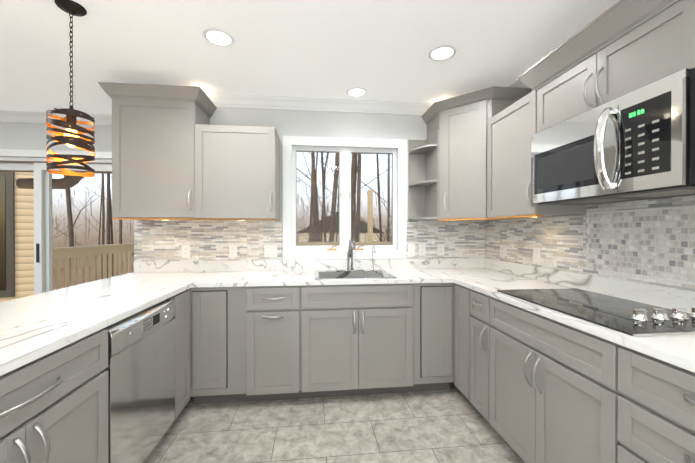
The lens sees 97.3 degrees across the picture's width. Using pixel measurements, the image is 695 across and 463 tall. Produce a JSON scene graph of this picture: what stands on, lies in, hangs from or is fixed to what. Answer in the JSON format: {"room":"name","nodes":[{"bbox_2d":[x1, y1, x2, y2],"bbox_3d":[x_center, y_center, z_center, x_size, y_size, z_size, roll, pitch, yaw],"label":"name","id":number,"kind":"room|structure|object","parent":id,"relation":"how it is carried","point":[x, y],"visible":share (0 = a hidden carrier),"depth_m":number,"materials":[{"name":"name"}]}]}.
{"room":"kitchen","nodes":[
{"label":"kitchen","id":0,"kind":"room"},
{"bbox_2d":[0,122,111,158],"bbox_3d":[-4.051,0.023,3.203,4.196,2.510,0.150,0,0,-6],"label":"wall","id":1,"kind":"structure","parent":0,"point":[23,136],"depth_m":3.21,"materials":[{"name":"paint"}]},
{"bbox_2d":[0,162,111,188],"bbox_3d":[-3.201,-0.726,3.726,3.100,0.435,0.690,0,0,-6],"label":"gutter","id":2,"kind":"object","parent":1,"relation":"attached to","point":[71,180],"depth_m":3.65,"materials":[{"name":"grey metal"}]},
{"bbox_2d":[0,110,111,125],"bbox_3d":[-3.920,-1.184,3.101,3.955,0.095,0.072,0,0,-6],"label":"crown molding","id":3,"kind":"structure","parent":1,"relation":"attached to","point":[5,116],"depth_m":3.18,"materials":[{"name":"white paint"}]},
{"bbox_2d":[0,149,133,301],"bbox_3d":[-3.242,0.212,3.272,2.580,2.129,0.149,0,0,-6],"label":"sliding glass door","id":4,"kind":"structure","parent":1,"relation":"in","point":[24,160],"depth_m":3.26,"materials":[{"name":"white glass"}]},
{"bbox_2d":[0,0,618,114],"bbox_3d":[-2.037,-1.254,0.577,7.735,0.060,5.900,0,0,-6],"label":"ceiling","id":5,"kind":"structure","parent":0,"point":[375,49],"depth_m":2.03,"materials":[{"name":"white paint"}]},
{"bbox_2d":[46,0,94,176],"bbox_3d":[-1.509,-0.770,1.671,0.196,0.914,0.196,0,0,-6],"label":"pendant light","id":6,"kind":"object","parent":5,"relation":"hanging from","point":[71,134],"visible":1,"depth_m":1.64,"materials":[{"name":"brown metal"}]},
{"bbox_2d":[202,28,234,46],"bbox_3d":[-0.813,-1.225,1.937,0.191,0.006,0.191,0,0,-12],"label":"recessed light","id":7,"kind":"object","parent":5,"relation":"in","point":[218,37],"depth_m":1.93,"materials":[{"name":"white plastic"}]},
{"bbox_2d":[346,87,367,96],"bbox_3d":[0.084,-1.227,2.698,0.191,0.006,0.191,0,0,-12],"label":"recessed light","id":8,"kind":"object","parent":5,"relation":"in","point":[355,91],"depth_m":2.69,"materials":[{"name":"white plastic"}]},
{"bbox_2d":[428,45,456,60],"bbox_3d":[0.651,-1.225,2.106,0.191,0.006,0.191,0,0,-12],"label":"recessed light","id":9,"kind":"object","parent":5,"relation":"in","point":[442,52],"depth_m":2.09,"materials":[{"name":"white plastic"}]},
{"bbox_2d":[143,382,524,462],"bbox_3d":[-2.037,1.316,0.584,7.735,0.060,5.900,0,0,-6],"label":"floor","id":10,"kind":"structure","parent":0,"point":[452,425],"depth_m":1.95,"materials":[{"name":"tile"}]},
{"bbox_2d":[0,328,108,462],"bbox_3d":[-1.299,0.843,0.862,0.660,0.884,0.816,0,0,-6],"label":"base cabinet","id":11,"kind":"object","parent":10,"relation":"on","point":[53,406],"depth_m":1.06,"materials":[{"name":"grey paint"}]},
{"bbox_2d":[104,298,175,462],"bbox_3d":[-1.336,0.849,1.577,0.601,0.868,0.604,0,0,-6],"label":"dishwasher","id":12,"kind":"object","parent":10,"relation":"on","point":[140,368],"visible":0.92,"depth_m":1.53,"materials":[{"name":"grey metal"}]},
{"bbox_2d":[170,289,189,419],"bbox_3d":[-1.422,0.839,1.998,0.660,0.884,0.239,0,0,-6],"label":"base cabinet","id":13,"kind":"object","parent":10,"relation":"on","point":[182,300],"depth_m":2.04,"materials":[{"name":"grey paint"}]},
{"bbox_2d":[189,287,236,404],"bbox_3d":[-0.995,0.838,2.492,0.332,0.884,0.628,0,0,-6],"label":"base cabinet","id":14,"kind":"object","parent":10,"relation":"on","point":[213,310],"depth_m":2.19,"materials":[{"name":"grey paint"}]},
{"bbox_2d":[0,282,191,375],"bbox_3d":[-1.367,0.384,1.112,0.751,0.030,2.010,0,0,-6],"label":"countertop","id":15,"kind":"structure","parent":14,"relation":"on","point":[34,327],"depth_m":1.39,"materials":[{"name":"stone"}]},
{"bbox_2d":[92,258,507,287],"bbox_3d":[-0.234,0.330,2.571,3.319,0.130,0.634,0,0,-6],"label":"countertop","id":16,"kind":"structure","parent":14,"relation":"on","point":[218,273],"depth_m":2.72,"materials":[{"name":"stone"}]},
{"bbox_2d":[315,270,396,279],"bbox_3d":[0.046,0.449,2.593,0.640,0.182,0.480,0,0,-6],"label":"sink","id":17,"kind":"object","parent":16,"relation":"in","point":[335,274],"visible":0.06,"depth_m":2.75,"materials":[{"name":"silver metal"}]},
{"bbox_2d":[336,240,376,270],"bbox_3d":[0.092,0.216,2.714,0.373,0.281,0.262,0,0,-6],"label":"faucet","id":18,"kind":"object","parent":16,"relation":"on","point":[351,248],"visible":1,"depth_m":2.77,"materials":[{"name":"silver metal"}]},
{"bbox_2d":[237,285,312,401],"bbox_3d":[-0.573,0.838,2.538,0.518,0.884,0.628,0,0,-6],"label":"base cabinet","id":19,"kind":"object","parent":10,"relation":"on","point":[256,343],"depth_m":2.23,"materials":[{"name":"grey paint"}]},
{"bbox_2d":[313,291,404,397],"bbox_3d":[0.015,0.929,2.602,0.927,0.700,0.628,0,0,-6],"label":"base cabinet","id":20,"kind":"object","parent":10,"relation":"on","point":[359,336],"depth_m":2.30,"materials":[{"name":"grey paint"}]},
{"bbox_2d":[385,283,454,391],"bbox_3d":[0.610,0.837,2.667,0.398,0.884,0.628,0,0,-6],"label":"base cabinet","id":21,"kind":"object","parent":10,"relation":"on","point":[429,307],"depth_m":2.37,"materials":[{"name":"grey paint"}]},
{"bbox_2d":[453,283,460,390],"bbox_3d":[1.153,0.838,2.252,0.628,0.884,0.290,0,0,-6],"label":"base cabinet","id":22,"kind":"object","parent":10,"relation":"on","point":[457,288],"depth_m":2.31,"materials":[{"name":"grey paint"}]},
{"bbox_2d":[461,286,480,412],"bbox_3d":[1.175,0.839,2.051,0.628,0.884,0.370,0,0,-6],"label":"base cabinet","id":23,"kind":"object","parent":10,"relation":"on","point":[470,299],"depth_m":2.10,"materials":[{"name":"grey paint"}]},
{"bbox_2d":[481,293,592,462],"bbox_3d":[1.228,0.840,1.561,0.628,0.884,0.865,0,0,-6],"label":"base cabinet","id":24,"kind":"object","parent":10,"relation":"on","point":[532,387],"depth_m":1.49,"materials":[{"name":"grey paint"}]},
{"bbox_2d":[593,335,694,462],"bbox_3d":[1.311,0.843,0.795,0.628,0.884,0.798,0,0,-6],"label":"base cabinet","id":25,"kind":"object","parent":10,"relation":"on","point":[644,405],"depth_m":1.02,"materials":[{"name":"grey paint"}]},
{"bbox_2d":[452,262,694,372],"bbox_3d":[1.244,0.333,1.395,0.634,0.130,2.010,0,0,-6],"label":"countertop","id":26,"kind":"structure","parent":25,"relation":"on","point":[486,278],"depth_m":1.65,"materials":[{"name":"stone"}]},
{"bbox_2d":[497,288,694,336],"bbox_3d":[1.222,0.342,1.501,0.530,0.050,0.812,0,0,-6],"label":"cooktop","id":27,"kind":"object","parent":26,"relation":"in","point":[631,318],"visible":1,"depth_m":1.34,"materials":[{"name":"black glass"}]},
{"bbox_2d":[210,107,484,259],"bbox_3d":[-0.261,0.024,2.963,3.289,2.510,0.150,0,0,-6],"label":"wall","id":28,"kind":"structure","parent":0,"point":[283,122],"depth_m":2.89,"materials":[{"name":"paint"}]},
{"bbox_2d":[105,82,216,219],"bbox_3d":[-1.506,-0.617,2.566,0.676,1.016,0.367,0,0,-6],"label":"upper cabinet","id":29,"kind":"object","parent":28,"relation":"attached to","point":[176,155],"depth_m":2.40,"materials":[{"name":"grey paint"}]},
{"bbox_2d":[193,122,279,220],"bbox_3d":[-0.917,-0.477,2.630,0.623,0.744,0.367,0,0,-6],"label":"upper cabinet","id":30,"kind":"object","parent":28,"relation":"attached to","point":[242,163],"depth_m":2.46,"materials":[{"name":"grey paint"}]},
{"bbox_2d":[134,220,484,260],"bbox_3d":[-0.256,0.080,2.884,3.278,0.366,0.008,0,0,-6],"label":"tile backsplash","id":31,"kind":"structure","parent":28,"relation":"attached to","point":[166,240],"depth_m":2.80,"materials":[{"name":"tile"}]},
{"bbox_2d":[182,245,189,257],"bbox_3d":[-1.452,0.179,2.745,0.069,0.113,0.006,0,0,-6],"label":"electrical outlet plate","id":32,"kind":"object","parent":31,"relation":"attached to","point":[185,248],"depth_m":2.74,"materials":[{"name":"white plastic"}]},
{"bbox_2d":[229,245,236,256],"bbox_3d":[-1.044,0.179,2.790,0.069,0.113,0.006,0,0,-6],"label":"electrical outlet plate","id":33,"kind":"object","parent":31,"relation":"attached to","point":[232,248],"depth_m":2.79,"materials":[{"name":"white plastic"}]},
{"bbox_2d":[264,245,276,256],"bbox_3d":[-0.710,0.179,2.826,0.115,0.113,0.007,0,0,-6],"label":"electrical outlet plate","id":34,"kind":"object","parent":31,"relation":"attached to","point":[270,250],"depth_m":2.82,"materials":[{"name":"white plastic"}]},
{"bbox_2d":[408,244,414,255],"bbox_3d":[0.621,0.178,2.971,0.069,0.113,0.007,0,0,-6],"label":"electrical outlet plate","id":35,"kind":"object","parent":31,"relation":"attached to","point":[411,247],"depth_m":2.97,"materials":[{"name":"white plastic"}]},
{"bbox_2d":[419,244,425,255],"bbox_3d":[0.727,0.178,2.982,0.069,0.113,0.006,0,0,-6],"label":"electrical outlet plate","id":36,"kind":"object","parent":31,"relation":"attached to","point":[422,247],"depth_m":2.98,"materials":[{"name":"white plastic"}]},
{"bbox_2d":[437,244,443,254],"bbox_3d":[0.917,0.178,3.003,0.069,0.113,0.006,0,0,-6],"label":"electrical outlet plate","id":37,"kind":"object","parent":31,"relation":"attached to","point":[440,247],"depth_m":3.00,"materials":[{"name":"white plastic"}]},
{"bbox_2d":[205,92,432,114],"bbox_3d":[-0.322,-1.183,2.840,3.287,0.095,0.072,0,0,-6],"label":"crown molding","id":38,"kind":"structure","parent":28,"relation":"attached to","point":[307,103],"depth_m":2.84,"materials":[{"name":"white paint"}]},
{"bbox_2d":[283,136,406,259],"bbox_3d":[-0.022,-0.314,2.962,1.179,1.150,0.143,0,0,-6],"label":"kitchen window","id":39,"kind":"structure","parent":28,"relation":"in","point":[345,148],"depth_m":2.94,"materials":[{"name":"white wood"}]},
{"bbox_2d":[424,104,435,219],"bbox_3d":[1.086,-0.618,2.878,0.627,1.016,0.304,0,0,-6],"label":"upper cabinet","id":40,"kind":"object","parent":28,"relation":"attached to","point":[430,116],"depth_m":2.84,"materials":[{"name":"grey paint"}]},
{"bbox_2d":[485,89,691,220],"bbox_3d":[1.719,0.030,0.663,0.150,2.510,5.152,0,0,-6],"label":"wall","id":41,"kind":"structure","parent":0,"point":[546,217],"depth_m":2.30,"materials":[{"name":"paint"}]},
{"bbox_2d":[436,86,511,219],"bbox_3d":[1.123,-0.617,2.543,0.627,1.016,0.370,0,0,-6],"label":"upper cabinet","id":42,"kind":"object","parent":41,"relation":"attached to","point":[469,157],"depth_m":2.54,"materials":[{"name":"grey paint"}]},
{"bbox_2d":[508,79,528,87],"bbox_3d":[1.603,-1.177,0.692,0.072,0.095,4.761,0,0,-6],"label":"crown molding","id":43,"kind":"structure","parent":41,"relation":"attached to","point":[517,83],"depth_m":2.48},
{"bbox_2d":[492,76,586,219],"bbox_3d":[1.303,-0.544,2.166,0.349,0.871,0.535,0,0,-6],"label":"upper cabinet","id":44,"kind":"object","parent":41,"relation":"attached to","point":[511,146],"depth_m":2.11,"materials":[{"name":"grey paint"}]},
{"bbox_2d":[485,195,694,290],"bbox_3d":[1.517,0.051,1.742,0.016,0.430,2.642,0,0,-6],"label":"tile backsplash","id":45,"kind":"structure","parent":41,"relation":"attached to","point":[650,241],"depth_m":1.73,"materials":[{"name":"tile"}]},
{"bbox_2d":[500,245,504,257],"bbox_3d":[1.401,0.179,2.769,0.006,0.113,0.069,0,0,-6],"label":"electrical outlet plate","id":46,"kind":"object","parent":45,"relation":"attached to","point":[502,247],"depth_m":2.76,"materials":[{"name":"white plastic"}]},
{"bbox_2d":[533,247,539,262],"bbox_3d":[1.448,0.180,2.341,0.006,0.113,0.069,0,0,-6],"label":"electrical outlet plate","id":47,"kind":"object","parent":45,"relation":"attached to","point":[536,251],"depth_m":2.34,"materials":[{"name":"white plastic"}]},
{"bbox_2d":[528,0,694,139],"bbox_3d":[1.357,-0.783,1.495,0.387,0.388,0.800,0,0,-6],"label":"upper cabinet","id":48,"kind":"object","parent":41,"relation":"attached to","point":[631,46],"depth_m":1.39,"materials":[{"name":"grey paint"}]},
{"bbox_2d":[531,68,694,204],"bbox_3d":[1.317,-0.374,1.492,0.465,0.422,0.766,0,0,-6],"label":"over-the-range microwave","id":49,"kind":"object","parent":48,"relation":"attached to","point":[637,144],"visible":1,"depth_m":1.31,"materials":[{"name":"grey metal"}]},
{"label":"outside","id":50,"kind":"structure","parent":0,"visible":0},
{"bbox_2d":[53,267,133,289],"bbox_3d":[-4.009,5.379,36.644,120.000,0.400,66.200,0,0,-6],"label":"ground","id":51,"kind":"structure","parent":50,"point":[76,275],"depth_m":36.83,"materials":[{"name":"brown soil"}]},
{"bbox_2d":[0,172,33,302],"bbox_3d":[-9.843,-0.478,5.337,7.000,11.500,0.475,0,0,-24],"label":"siding","id":52,"kind":"object","parent":51,"relation":"on","point":[9,286],"depth_m":6.44,"materials":[{"name":"beige wood"}]},
{"bbox_2d":[52,152,391,285],"bbox_3d":[-3.627,-13.391,18.431,39.935,37.468,38.705,0,0,-6],"label":"trees","id":53,"kind":"object","parent":51,"relation":"on","point":[355,176],"depth_m":13.78,"materials":[{"name":"brown plant"}]},
{"bbox_2d":[297,211,383,241],"bbox_3d":[-1.162,1.768,40.061,10.600,8.800,7.600,0,0,-6],"label":"house","id":54,"kind":"structure","parent":51,"relation":"on","point":[364,228],"depth_m":36.20,"materials":[{"name":"beige"}]},
{"bbox_3d":[-0.882,3.282,5.081,7.040,3.980,2.860,0,0,-6],"label":"deck","id":55,"kind":"object","parent":51,"relation":"on","visible":0},
{"bbox_2d":[52,237,133,290],"bbox_3d":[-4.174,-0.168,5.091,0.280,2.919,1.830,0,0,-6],"label":"deck railing","id":56,"kind":"object","parent":55,"relation":"on","point":[97,250],"depth_m":4.95,"materials":[{"name":"beige paint"}]},
{"bbox_2d":[297,190,390,244],"bbox_3d":[-0.940,0.188,6.439,6.720,2.199,0.150,0,0,-6],"label":"deck railing","id":57,"kind":"object","parent":55,"relation":"on","point":[370,199],"depth_m":6.66,"materials":[{"name":"beige paint"}]},
{"bbox_2d":[52,152,391,267],"bbox_3d":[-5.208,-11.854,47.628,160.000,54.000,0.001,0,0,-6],"label":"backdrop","id":58,"kind":"structure","parent":50,"point":[80,192],"depth_m":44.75,"materials":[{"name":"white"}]}
]}

